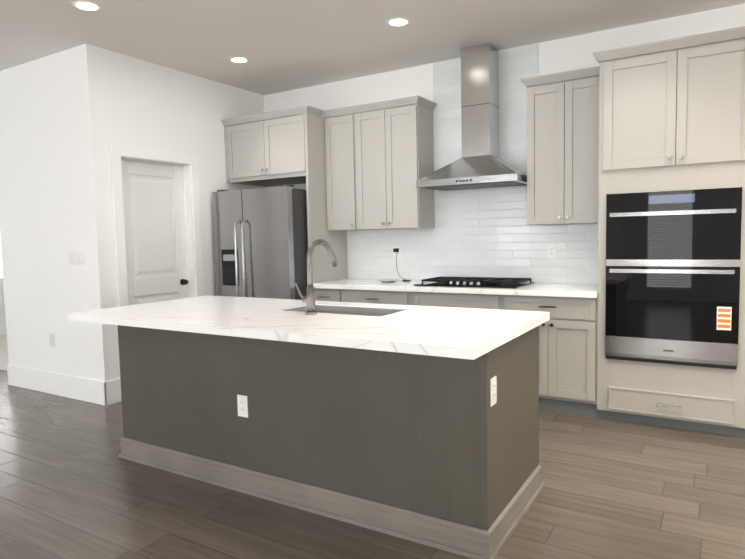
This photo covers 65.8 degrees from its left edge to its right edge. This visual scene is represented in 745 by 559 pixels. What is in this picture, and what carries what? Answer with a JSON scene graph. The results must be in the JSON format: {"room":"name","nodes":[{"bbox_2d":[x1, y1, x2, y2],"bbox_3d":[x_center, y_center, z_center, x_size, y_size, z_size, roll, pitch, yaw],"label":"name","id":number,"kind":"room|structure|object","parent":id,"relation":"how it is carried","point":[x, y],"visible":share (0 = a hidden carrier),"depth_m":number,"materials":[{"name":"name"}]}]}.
{"room":"kitchen","nodes":[
{"label":"kitchen","id":0,"kind":"room"},
{"bbox_2d":[0,284,5,322],"bbox_3d":[-6.819,-0.432,6.260,0.120,2.910,11.200,1,5,31],"label":"wall","id":1,"kind":"structure","parent":0,"point":[2,312],"depth_m":8.46,"materials":[{"name":"paint"}]},
{"bbox_2d":[0,243,2,283],"bbox_3d":[-5.337,-0.705,8.563,0.018,1.510,1.260,1,5,31],"label":"window","id":2,"kind":"structure","parent":1,"relation":"in","point":[1,277],"depth_m":8.42,"materials":[{"name":"white"}]},
{"bbox_2d":[0,322,6,335],"bbox_3d":[-6.733,0.920,6.326,0.014,0.200,11.200,1,5,31],"label":"baseboard","id":3,"kind":"structure","parent":1,"relation":"attached to","point":[3,332],"depth_m":8.46,"materials":[{"name":"paint"}]},
{"bbox_2d":[0,44,266,381],"bbox_3d":[-2.305,-0.507,5.971,1.500,2.910,2.190,1,5,31],"label":"wall","id":4,"kind":"structure","parent":0,"point":[68,117],"depth_m":5.00,"materials":[{"name":"paint"}]},
{"bbox_2d":[49,333,54,346],"bbox_3d":[-2.836,0.537,5.095,0.070,0.115,0.008,1,5,31],"label":"outlet","id":5,"kind":"object","parent":4,"relation":"attached to","point":[52,340],"visible":1,"depth_m":5.09,"materials":[{"name":"white plastic"}]},
{"bbox_2d":[7,364,108,405],"bbox_3d":[-2.835,0.926,5.125,1.505,0.200,0.015,1,5,31],"label":"baseboard","id":6,"kind":"structure","parent":4,"relation":"attached to","point":[106,393],"depth_m":5.06,"materials":[{"name":"paint"}]},
{"bbox_2d":[69,251,84,264],"bbox_3d":[-2.460,-0.179,4.803,0.214,0.110,0.011,1,5,31],"label":"light switch","id":7,"kind":"object","parent":4,"relation":"attached to","point":[77,257],"visible":1,"depth_m":4.80,"materials":[{"name":"white plastic"}]},
{"bbox_2d":[109,144,203,306],"bbox_3d":[-1.943,-0.079,5.232,0.139,2.150,0.928,1,5,31],"label":"pantry door","id":8,"kind":"structure","parent":4,"relation":"in","point":[157,230],"depth_m":5.23,"materials":[{"name":"paint"}]},
{"bbox_2d":[0,370,744,558],"bbox_3d":[-1.347,1.176,3.079,12.600,0.060,11.200,1,5,31],"label":"floor","id":9,"kind":"structure","parent":0,"point":[73,485],"depth_m":2.90,"materials":[{"name":"brown wood"}]},
{"bbox_2d":[0,336,8,370],"bbox_3d":[-3.588,0.793,8.453,3.150,0.004,4.300,1,5,31],"label":"tile floor","id":10,"kind":"structure","parent":9,"relation":"on","point":[4,360],"depth_m":7.10,"materials":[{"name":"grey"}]},
{"bbox_2d":[212,184,307,299],"bbox_3d":[-0.945,0.021,5.766,0.930,1.830,0.909,1,5,31],"label":"refrigerator","id":11,"kind":"object","parent":9,"relation":"on","point":[261,241],"visible":0.52,"depth_m":5.36,"materials":[{"name":"grey metal"}]},
{"bbox_2d":[221,105,347,282],"bbox_3d":[-0.859,-0.346,5.866,1.082,2.542,0.654,1,5,31],"label":"cabinet","id":12,"kind":"object","parent":9,"relation":"on","point":[262,149],"visible":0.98,"depth_m":5.51,"materials":[{"name":"paint"}]},
{"bbox_2d":[314,288,345,301],"bbox_3d":[-0.231,0.497,5.580,0.390,0.876,0.618,1,5,31],"label":"base cabinet","id":13,"kind":"object","parent":9,"relation":"on","point":[337,295],"depth_m":5.28,"materials":[{"name":"paint"}]},
{"bbox_2d":[117,325,544,558],"bbox_3d":[-0.340,0.668,3.311,2.423,0.878,0.862,1,5,31],"label":"kitchen island","id":14,"kind":"object","parent":9,"relation":"on","point":[438,452],"visible":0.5,"depth_m":2.75,"materials":[{"name":"grey wood"}]},
{"bbox_2d":[237,395,247,417],"bbox_3d":[-0.687,0.669,3.040,0.070,0.115,0.008,1,5,31],"label":"outlet","id":15,"kind":"object","parent":14,"relation":"attached to","point":[242,401],"visible":1,"depth_m":3.04,"materials":[{"name":"white plastic"}]},
{"bbox_2d":[67,295,549,359],"bbox_3d":[-0.445,0.325,3.294,2.597,0.272,1.115,1,5,31],"label":"island countertop","id":16,"kind":"structure","parent":14,"relation":"on","point":[463,333],"depth_m":2.92,"materials":[{"name":"stone"}]},
{"bbox_2d":[295,239,338,314],"bbox_3d":[-0.315,-0.025,3.307,0.132,0.416,0.299,1,5,31],"label":"faucet","id":17,"kind":"object","parent":16,"relation":"on","point":[308,299],"visible":1,"depth_m":3.18,"materials":[{"name":"silver metal"}]},
{"bbox_2d":[317,311,383,315],"bbox_3d":[-0.168,0.334,3.381,0.714,0.230,0.344,1,5,31],"label":"sink","id":18,"kind":"object","parent":16,"relation":"in","point":[366,313],"depth_m":3.51,"materials":[{"name":"silver metal"}]},
{"bbox_2d":[490,376,496,406],"bbox_3d":[0.505,0.465,2.398,0.008,0.115,0.070,1,5,31],"label":"outlet","id":19,"kind":"object","parent":14,"relation":"attached to","point":[493,390],"visible":1,"depth_m":2.39,"materials":[{"name":"white plastic"}]},
{"bbox_2d":[346,289,409,304],"bbox_3d":[0.154,0.506,5.347,0.779,0.876,0.618,1,5,31],"label":"base cabinet","id":20,"kind":"object","parent":9,"relation":"on","point":[358,296],"depth_m":5.02,"materials":[{"name":"paint"}]},
{"bbox_2d":[410,292,501,309],"bbox_3d":[0.825,0.522,4.941,0.788,0.876,0.618,1,5,31],"label":"base cabinet","id":21,"kind":"object","parent":9,"relation":"on","point":[461,300],"depth_m":4.64,"materials":[{"name":"paint"}]},
{"bbox_2d":[502,295,597,416],"bbox_3d":[1.462,0.537,4.555,0.703,0.876,0.618,1,5,31],"label":"base cabinet","id":22,"kind":"object","parent":9,"relation":"on","point":[568,336],"depth_m":4.23,"materials":[{"name":"paint"}]},
{"bbox_2d":[313,279,597,297],"bbox_3d":[0.664,0.061,4.978,2.526,0.042,0.654,1,5,31],"label":"countertop","id":23,"kind":"structure","parent":22,"relation":"on","point":[565,290],"depth_m":4.63,"materials":[{"name":"stone"}]},
{"bbox_2d":[377,279,399,281],"bbox_3d":[0.150,0.013,5.354,0.220,0.017,0.220,1,5,31],"label":"plate","id":24,"kind":"object","parent":23,"relation":"on","point":[388,280],"visible":1,"depth_m":5.31,"materials":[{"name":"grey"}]},
{"bbox_2d":[393,248,410,280],"bbox_3d":[0.272,-0.141,5.464,0.230,0.304,0.166,1,5,31],"label":"cord","id":25,"kind":"object","parent":23,"relation":"on","point":[395,249],"visible":0.98,"depth_m":5.54,"materials":[{"name":"black plastic"}]},
{"bbox_2d":[414,276,534,288],"bbox_3d":[0.860,0.020,4.877,0.880,0.044,0.520,1,5,31],"label":"cooktop","id":26,"kind":"object","parent":23,"relation":"in","point":[489,282],"visible":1,"depth_m":4.78,"materials":[{"name":"black metal"}]},
{"bbox_2d":[593,26,744,437],"bbox_3d":[2.152,-0.284,4.033,1.052,2.562,0.674,1,5,31],"label":"tall cabinet","id":27,"kind":"object","parent":9,"relation":"on","point":[673,119],"visible":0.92,"depth_m":3.78,"materials":[{"name":"paint"}]},
{"bbox_2d":[605,187,741,369],"bbox_3d":[2.103,-0.027,4.040,0.790,1.150,0.630,1,5,31],"label":"built-in oven","id":28,"kind":"object","parent":27,"relation":"in","point":[672,277],"visible":1,"depth_m":3.80,"materials":[{"name":"grey glass"}]},
{"bbox_2d":[0,0,744,94],"bbox_3d":[-1.410,-1.785,2.860,12.600,0.060,11.200,1,5,31],"label":"ceiling","id":29,"kind":"structure","parent":0,"point":[284,45],"depth_m":4.35,"materials":[{"name":"paint"}]},
{"bbox_2d":[72,0,101,10],"bbox_3d":[-1.893,-1.812,3.819,0.184,0.006,0.184,1,5,31],"label":"recessed light","id":30,"kind":"object","parent":29,"relation":"in","point":[84,5],"visible":1,"depth_m":3.81,"materials":[{"name":"paint"}]},
{"bbox_2d":[228,57,249,62],"bbox_3d":[-1.167,-1.918,5.035,0.184,0.006,0.184,1,5,31],"label":"recessed light","id":31,"kind":"object","parent":29,"relation":"in","point":[238,59],"visible":1,"depth_m":5.02,"materials":[{"name":"paint"}]},
{"bbox_2d":[386,17,410,26],"bbox_3d":[0.190,-1.887,4.226,0.184,0.006,0.184,1,5,31],"label":"recessed light","id":32,"kind":"object","parent":29,"relation":"in","point":[398,21],"visible":1,"depth_m":4.21,"materials":[{"name":"plastic"}]},
{"bbox_2d":[264,3,744,283],"bbox_3d":[2.251,-0.490,4.422,7.900,2.910,0.120,1,5,31],"label":"wall","id":33,"kind":"structure","parent":0,"point":[566,54],"depth_m":4.72,"materials":[{"name":"paint"}]},
{"bbox_2d":[322,95,436,230],"bbox_3d":[0.065,-1.038,5.398,1.022,1.132,0.376,1,5,31],"label":"upper cabinet","id":34,"kind":"object","parent":33,"relation":"attached to","point":[379,161],"visible":0.98,"depth_m":5.24,"materials":[{"name":"paint"}]},
{"bbox_2d":[416,43,526,190],"bbox_3d":[0.856,-1.364,4.815,0.870,1.162,0.503,1,5,31],"label":"range hood","id":35,"kind":"object","parent":33,"relation":"attached to","point":[480,163],"visible":0.98,"depth_m":4.80,"materials":[{"name":"metal"}]},
{"bbox_2d":[347,43,597,283],"bbox_3d":[0.809,-0.976,5.178,2.526,1.988,0.009,1,5,31],"label":"tile backsplash","id":36,"kind":"structure","parent":33,"relation":"attached to","point":[484,232],"depth_m":5.11,"materials":[{"name":"white tile"}]},
{"bbox_2d":[394,247,400,257],"bbox_3d":[0.243,-0.261,5.574,0.070,0.115,0.008,1,5,31],"label":"outlet","id":37,"kind":"object","parent":36,"relation":"attached to","point":[398,254],"visible":0.6,"depth_m":5.57,"materials":[{"name":"white plastic"}]},
{"bbox_2d":[548,245,555,258],"bbox_3d":[1.500,-0.232,4.814,0.070,0.115,0.008,1,5,31],"label":"outlet","id":38,"kind":"object","parent":36,"relation":"attached to","point":[551,251],"visible":1,"depth_m":4.81,"materials":[{"name":"white plastic"}]},
{"bbox_2d":[520,66,599,224],"bbox_3d":[1.522,-1.004,4.517,0.620,1.132,0.376,1,5,31],"label":"upper cabinet","id":39,"kind":"object","parent":33,"relation":"attached to","point":[562,152],"visible":0.85,"depth_m":4.38,"materials":[{"name":"paint"}]}
]}

